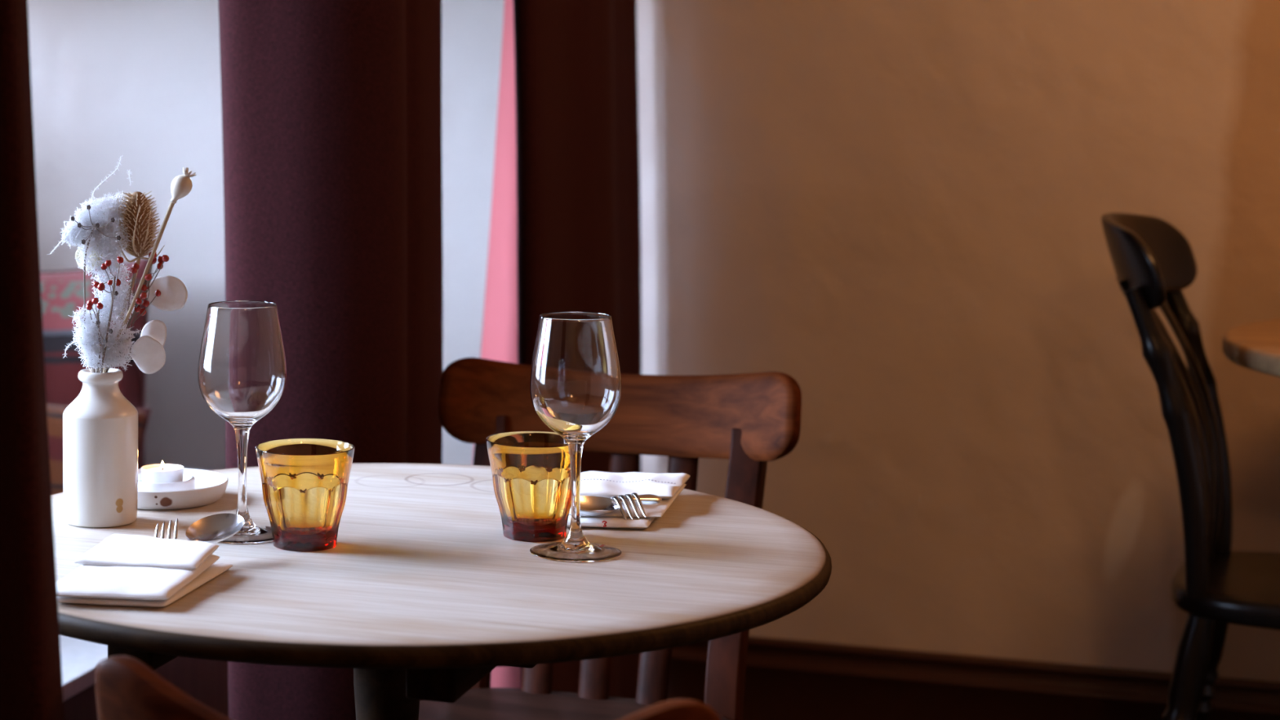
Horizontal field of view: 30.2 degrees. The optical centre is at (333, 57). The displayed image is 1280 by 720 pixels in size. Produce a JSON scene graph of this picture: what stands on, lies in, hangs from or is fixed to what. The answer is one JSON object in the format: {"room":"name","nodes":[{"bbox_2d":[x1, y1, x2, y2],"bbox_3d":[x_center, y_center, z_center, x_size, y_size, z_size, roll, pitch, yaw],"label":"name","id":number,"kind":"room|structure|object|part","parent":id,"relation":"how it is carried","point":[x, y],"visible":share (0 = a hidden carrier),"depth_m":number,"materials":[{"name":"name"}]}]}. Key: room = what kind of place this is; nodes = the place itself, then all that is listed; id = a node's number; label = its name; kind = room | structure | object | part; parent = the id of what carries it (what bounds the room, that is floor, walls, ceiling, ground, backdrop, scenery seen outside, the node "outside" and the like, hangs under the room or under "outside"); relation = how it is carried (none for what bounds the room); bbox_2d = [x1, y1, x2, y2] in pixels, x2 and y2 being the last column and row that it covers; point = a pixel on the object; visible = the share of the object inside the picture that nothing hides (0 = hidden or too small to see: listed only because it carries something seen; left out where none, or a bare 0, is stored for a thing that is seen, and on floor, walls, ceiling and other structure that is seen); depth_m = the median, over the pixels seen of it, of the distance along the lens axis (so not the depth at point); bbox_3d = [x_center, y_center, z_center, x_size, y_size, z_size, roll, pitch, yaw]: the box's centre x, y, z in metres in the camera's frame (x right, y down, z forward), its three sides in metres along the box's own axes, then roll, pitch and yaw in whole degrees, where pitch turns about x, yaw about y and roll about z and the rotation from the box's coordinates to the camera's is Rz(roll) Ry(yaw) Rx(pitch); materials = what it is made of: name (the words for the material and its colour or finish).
{"room":"restaurant dining room","nodes":[
{"label":"restaurant dining room","id":0,"kind":"room"},
{"bbox_2d":[27,0,1279,682],"bbox_3d":[1.685,-0.074,3.843,6.190,2.500,0.120,0,0,21],"label":"wall","id":1,"kind":"structure","parent":0,"point":[893,210],"depth_m":4.04,"materials":[{"name":"paint"}]},
{"bbox_2d":[666,635,1279,719],"bbox_3d":[2.329,1.100,3.524,4.520,0.152,0.025,0,0,21],"label":"baseboard","id":2,"kind":"structure","parent":1,"relation":"attached to","point":[786,679],"depth_m":4.01,"materials":[{"name":"brown paint"}]},
{"bbox_3d":[0.480,-1.374,0.637,6.190,0.100,6.970,0,0,21],"label":"ceiling","id":3,"kind":"structure","parent":0,"visible":0},
{"bbox_3d":[-0.251,-1.305,1.490,0.210,0.038,0.120,0,0,0],"label":"trim","id":4,"kind":"structure","parent":3,"relation":"attached to","visible":0},
{"bbox_2d":[0,0,64,719],"bbox_3d":[-0.250,-0.061,1.494,0.163,2.445,0.079,0,0,0],"label":"curtain","id":5,"kind":"object","parent":4,"relation":"hanging from","point":[31,685],"visible":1,"depth_m":1.47,"materials":[{"name":"fabric"}]},
{"bbox_3d":[0.005,-1.305,2.900,0.399,0.038,0.120,0,0,-34],"label":"trim","id":6,"kind":"structure","parent":3,"relation":"attached to","visible":0},
{"bbox_2d":[217,0,443,719],"bbox_3d":[0.082,-0.061,3.071,0.236,2.445,0.774,0,0,25],"label":"curtain","id":7,"kind":"object","parent":6,"relation":"hanging from","point":[331,109],"visible":0.57,"depth_m":2.74,"materials":[{"name":"fabric"}]},
{"bbox_3d":[0.400,-1.305,3.740,0.120,0.038,0.743,0,0,24],"label":"trim","id":8,"kind":"structure","parent":3,"relation":"attached to","visible":0},
{"bbox_2d":[472,0,641,698],"bbox_3d":[0.349,-0.061,3.783,0.251,2.445,0.851,0,0,23],"label":"curtain","id":9,"kind":"object","parent":8,"relation":"hanging from","point":[565,234],"visible":0.56,"depth_m":3.58,"materials":[{"name":"fabric"}]},
{"bbox_3d":[0.480,1.226,0.637,6.190,0.100,6.970,0,0,21],"label":"floor","id":10,"kind":"structure","parent":0,"visible":0},
{"bbox_2d":[59,466,228,719],"bbox_3d":[-0.567,0.984,3.114,0.543,0.385,2.830,0,0,21],"label":"window seat","id":11,"kind":"object","parent":10,"relation":"on","point":[206,681],"visible":0.08,"depth_m":3.16,"materials":[{"name":"white paint"}]},
{"bbox_2d":[40,258,151,468],"bbox_3d":[-0.492,0.587,4.219,0.386,0.452,0.190,0,0,20],"label":"cushion","id":12,"kind":"object","parent":11,"relation":"on","point":[62,291],"visible":0.24,"depth_m":4.17,"materials":[{"name":"fabric"}]},
{"bbox_2d":[46,401,151,494],"bbox_3d":[-0.464,0.687,4.021,0.312,0.198,0.134,0,0,21],"label":"bolster cushion","id":13,"kind":"object","parent":11,"relation":"on","point":[55,410],"visible":0.17,"depth_m":3.97,"materials":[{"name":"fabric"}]},
{"bbox_3d":[-0.344,0.995,3.030,0.035,0.363,2.830,0,0,21],"label":"panel","id":14,"kind":"part","parent":11,"relation":"part of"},
{"bbox_2d":[94,655,720,719],"bbox_3d":[0.099,0.782,1.654,0.404,0.798,0.550,0,0,16],"label":"dining chair","id":15,"kind":"object","parent":10,"relation":"on","point":[126,688],"visible":1,"depth_m":1.47,"materials":[{"name":"brown wood"}]},
{"bbox_2d":[51,462,831,719],"bbox_3d":[0.048,0.801,2.077,0.774,0.750,0.774,0,0,21],"label":"dining table","id":16,"kind":"object","parent":10,"relation":"on","point":[422,592],"visible":0.72,"depth_m":1.89,"materials":[{"name":"brown wood"}]},
{"bbox_2d":[62,368,137,527],"bbox_3d":[-0.214,0.356,2.145,0.071,0.139,0.071,0,0,0],"label":"vase","id":17,"kind":"object","parent":16,"relation":"on","point":[100,424],"visible":0.99,"depth_m":2.12,"materials":[{"name":"white ceramic"}]},
{"bbox_2d":[75,241,102,373],"bbox_3d":[-0.225,0.291,2.151,0.028,0.245,0.009,0,0,22],"label":"dried honesty","id":18,"kind":"object","parent":17,"relation":"in","point":[77,255],"visible":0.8,"depth_m":2.15,"materials":[{"name":"plant"}]},
{"bbox_3d":[-0.220,0.304,2.151,0.010,0.219,0.005,0,0,22],"label":"stem","id":19,"kind":"part","parent":18,"relation":"part of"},
{"bbox_2d":[48,155,131,372],"bbox_3d":[-0.222,0.252,2.145,0.083,0.324,0.041,0,0,0],"label":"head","id":20,"kind":"object","parent":17,"relation":"in","point":[100,227],"visible":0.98,"depth_m":2.14},
{"bbox_3d":[-0.216,0.275,2.135,0.042,0.278,0.022,0,0,0],"label":"stem","id":21,"kind":"part","parent":20,"relation":"part of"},
{"bbox_2d":[86,297,103,372],"bbox_3d":[-0.218,0.316,2.128,0.012,0.196,0.034,0,0,-16],"label":"sprig","id":22,"kind":"object","parent":17,"relation":"in","point":[95,300],"visible":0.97,"depth_m":2.13,"materials":[{"name":"red plant"}]},
{"bbox_3d":[-0.216,0.318,2.130,0.010,0.192,0.031,0,0,-24],"label":"stem","id":23,"kind":"part","parent":22,"relation":"part of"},
{"bbox_2d":[62,304,141,372],"bbox_3d":[-0.211,0.319,2.132,0.074,0.189,0.041,0,0,3],"label":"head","id":24,"kind":"object","parent":17,"relation":"in","point":[91,330],"visible":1,"depth_m":2.13},
{"bbox_3d":[-0.207,0.327,2.127,0.012,0.174,0.030,0,0,0],"label":"stem","id":25,"kind":"part","parent":24,"relation":"part of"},
{"bbox_2d":[93,256,123,373],"bbox_3d":[-0.205,0.297,2.126,0.029,0.234,0.033,0,0,0],"label":"sprig","id":26,"kind":"object","parent":17,"relation":"in","point":[100,286],"visible":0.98,"depth_m":2.12,"materials":[{"name":"red plant"}]},
{"bbox_3d":[-0.203,0.298,2.129,0.018,0.231,0.038,0,0,-38],"label":"stem","id":27,"kind":"part","parent":26,"relation":"part of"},
{"bbox_2d":[82,257,135,363],"bbox_3d":[-0.207,0.298,2.147,0.053,0.231,0.041,0,0,0],"label":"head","id":28,"kind":"object","parent":17,"relation":"in","point":[105,298],"visible":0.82,"depth_m":2.14},
{"bbox_2d":[102,191,164,368],"bbox_3d":[-0.186,0.268,2.146,0.057,0.291,0.043,0,0,-27],"label":"dried teasel","id":29,"kind":"object","parent":17,"relation":"in","point":[138,217],"visible":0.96,"depth_m":2.14,"materials":[{"name":"plant"}]},
{"bbox_3d":[-0.199,0.297,2.149,0.044,0.234,0.008,0,0,0],"label":"stem","id":30,"kind":"part","parent":29,"relation":"part of","materials":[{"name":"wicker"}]},
{"bbox_2d":[106,251,168,369],"bbox_3d":[-0.181,0.295,2.139,0.062,0.237,0.030,0,0,0],"label":"sprig","id":31,"kind":"object","parent":17,"relation":"in","point":[164,258],"visible":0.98,"depth_m":2.14,"materials":[{"name":"red plant"}]},
{"bbox_2d":[106,275,187,373],"bbox_3d":[-0.171,0.307,2.142,0.076,0.214,0.022,0,0,16],"label":"dried honesty","id":32,"kind":"object","parent":17,"relation":"in","point":[149,357],"visible":0.98,"depth_m":2.14,"materials":[{"name":"white plant"}]},
{"bbox_3d":[-0.191,0.314,2.140,0.039,0.200,0.010,0,0,0],"label":"stem","id":33,"kind":"part","parent":32,"relation":"part of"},
{"bbox_2d":[102,166,196,372],"bbox_3d":[-0.169,0.257,2.131,0.090,0.315,0.019,0,0,6],"label":"poppy","id":34,"kind":"object","parent":17,"relation":"in","point":[181,185],"visible":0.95,"depth_m":2.13,"materials":[{"name":"plant"}]},
{"bbox_3d":[-0.180,0.273,2.134,0.070,0.282,0.009,0,0,12],"label":"stem","id":35,"kind":"part","parent":34,"relation":"part of","materials":[{"name":"plant"}]},
{"bbox_3d":[-0.131,0.104,2.127,0.013,0.009,0.015,0,0,0],"label":"crown","id":36,"kind":"part","parent":34,"relation":"part of","materials":[{"name":"beige plant"}]},
{"bbox_2d":[56,533,233,607],"bbox_3d":[-0.158,0.413,1.883,0.110,0.024,0.174,0,0,16],"label":"napkin","id":37,"kind":"object","parent":16,"relation":"on","point":[121,570],"visible":0.95,"depth_m":1.87,"materials":[{"name":"white fabric"}]},
{"bbox_2d":[154,518,177,539],"bbox_3d":[-0.160,0.410,1.911,0.024,0.030,0.192,0,0,12],"label":"fork","id":38,"kind":"object","parent":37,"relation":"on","point":[175,531],"visible":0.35,"depth_m":1.99,"materials":[{"name":"metal"}]},
{"bbox_2d":[185,513,244,543],"bbox_3d":[-0.124,0.406,1.949,0.041,0.031,0.131,0,0,40],"label":"spoon","id":39,"kind":"object","parent":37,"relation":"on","point":[215,528],"visible":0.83,"depth_m":1.99,"materials":[{"name":"metal"}]},
{"bbox_3d":[-0.140,0.411,1.927,0.016,0.006,0.077,10,18,36],"label":"handle","id":40,"kind":"part","parent":39,"relation":"part of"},
{"bbox_2d":[137,468,227,509],"bbox_3d":[-0.165,0.415,2.249,0.128,0.021,0.128,0,0,0],"label":"dish","id":41,"kind":"object","parent":16,"relation":"on","point":[198,487],"visible":0.6,"depth_m":2.21,"materials":[{"name":"white ceramic"}]},
{"bbox_2d":[141,461,183,483],"bbox_3d":[-0.165,0.399,2.248,0.041,0.023,0.041,0,0,0],"label":"tealight","id":42,"kind":"object","parent":41,"relation":"in","point":[162,473],"visible":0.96,"depth_m":2.23,"materials":[{"name":"white wax"}]},
{"bbox_2d":[197,300,286,543],"bbox_3d":[-0.081,0.323,2.082,0.079,0.206,0.079,0,0,21],"label":"wine glass","id":43,"kind":"object","parent":16,"relation":"on","point":[242,374],"visible":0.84,"depth_m":2.05,"materials":[{"name":"clear glass"}]},
{"bbox_2d":[255,438,355,551],"bbox_3d":[-0.025,0.383,2.040,0.087,0.086,0.087,0,0,9],"label":"tumbler","id":44,"kind":"object","parent":16,"relation":"on","point":[304,482],"visible":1,"depth_m":2.01,"materials":[{"name":"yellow glass"}]},
{"bbox_2d":[485,431,571,542],"bbox_3d":[0.179,0.383,2.079,0.087,0.086,0.087,0,0,-31],"label":"tumbler","id":45,"kind":"object","parent":16,"relation":"on","point":[531,470],"visible":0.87,"depth_m":2.05,"materials":[{"name":"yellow glass"}]},
{"bbox_2d":[529,311,621,562],"bbox_3d":[0.208,0.324,2.008,0.079,0.204,0.079,0,0,-13],"label":"wine glass","id":46,"kind":"object","parent":16,"relation":"on","point":[575,380],"visible":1,"depth_m":1.98,"materials":[{"name":"clear glass"}]},
{"bbox_2d":[566,471,689,528],"bbox_3d":[0.274,0.414,2.198,0.112,0.023,0.201,0,0,12],"label":"napkin","id":47,"kind":"object","parent":16,"relation":"on","point":[668,486],"visible":0.67,"depth_m":2.19,"materials":[{"name":"white fabric"}]},
{"bbox_2d":[570,493,662,515],"bbox_3d":[0.258,0.410,2.144,0.112,0.014,0.040,0,0,-36],"label":"spoon","id":48,"kind":"object","parent":47,"relation":"on","point":[588,504],"visible":0.72,"depth_m":2.15,"materials":[{"name":"metal"}]},
{"bbox_3d":[0.280,0.409,2.161,0.056,0.006,0.016,3,8,-37],"label":"handle","id":49,"kind":"part","parent":48,"relation":"part of","materials":[{"name":"silver metal"}]},
{"bbox_2d":[609,493,646,519],"bbox_3d":[0.260,0.410,2.211,0.024,0.020,0.193,0,0,-9],"label":"fork","id":50,"kind":"object","parent":47,"relation":"on","point":[616,499],"visible":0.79,"depth_m":2.13,"materials":[{"name":"metal"}]},
{"bbox_2d":[418,357,801,719],"bbox_3d":[0.261,0.772,2.557,0.434,0.818,0.550,0,0,21],"label":"dining chair","id":51,"kind":"object","parent":10,"relation":"on","point":[749,420],"visible":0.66,"depth_m":2.71,"materials":[{"name":"brown wood"}]},
{"bbox_3d":[0.174,0.805,2.764,0.052,0.752,0.167,0,0,21],"label":"post","id":52,"kind":"part","parent":51,"relation":"part of","materials":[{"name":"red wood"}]},
{"bbox_3d":[0.233,0.736,2.482,0.394,0.024,0.390,0,0,21],"label":"seat","id":53,"kind":"part","parent":51,"relation":"part of","materials":[{"name":"brown wood"}]},
{"bbox_3d":[0.342,0.418,2.771,0.434,0.109,0.092,0,0,21],"label":"crest rail","id":54,"kind":"part","parent":51,"relation":"part of","materials":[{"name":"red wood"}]},
{"bbox_3d":[0.463,0.805,2.655,0.052,0.752,0.167,0,0,21],"label":"post","id":55,"kind":"part","parent":51,"relation":"part of","materials":[{"name":"red wood"}]},
{"bbox_2d":[1101,212,1279,719],"bbox_3d":[1.337,0.701,3.250,0.510,0.954,0.412,0,0,27],"label":"chair","id":56,"kind":"object","parent":10,"relation":"on","point":[1153,260],"visible":1,"depth_m":3.21,"materials":[{"name":"black wood"}]},
{"bbox_3d":[1.158,0.284,3.340,0.108,0.120,0.374,0,0,27],"label":"crest rail","id":57,"kind":"part","parent":56,"relation":"part of","materials":[{"name":"black wood"}]},
{"bbox_3d":[1.133,0.522,3.176,0.109,0.420,0.040,0,0,19],"label":"post","id":58,"kind":"part","parent":56,"relation":"part of","materials":[{"name":"black wood"}]},
{"bbox_3d":[1.144,0.967,3.186,0.116,0.423,0.044,0,0,0],"label":"leg","id":59,"kind":"part","parent":56,"relation":"part of","materials":[{"name":"black wood"}]},
{"bbox_3d":[1.275,0.522,3.458,0.109,0.420,0.040,0,0,34],"label":"post","id":60,"kind":"part","parent":56,"relation":"part of","materials":[{"name":"black wood"}]},
{"bbox_3d":[1.274,0.967,3.443,0.044,0.423,0.116,0,0,-36],"label":"leg","id":61,"kind":"part","parent":56,"relation":"part of","materials":[{"name":"black wood"}]},
{"bbox_3d":[1.376,0.743,3.230,0.400,0.036,0.377,0,0,27],"label":"seat","id":62,"kind":"part","parent":56,"relation":"part of","materials":[{"name":"black wood"}]},
{"bbox_2d":[1222,318,1279,377],"bbox_3d":[1.705,0.788,3.240,0.880,0.775,0.880,0,0,21],"label":"side table","id":63,"kind":"object","parent":10,"relation":"on","point":[1255,346],"visible":1,"depth_m":3.28,"materials":[{"name":"brown wood"}]}
]}

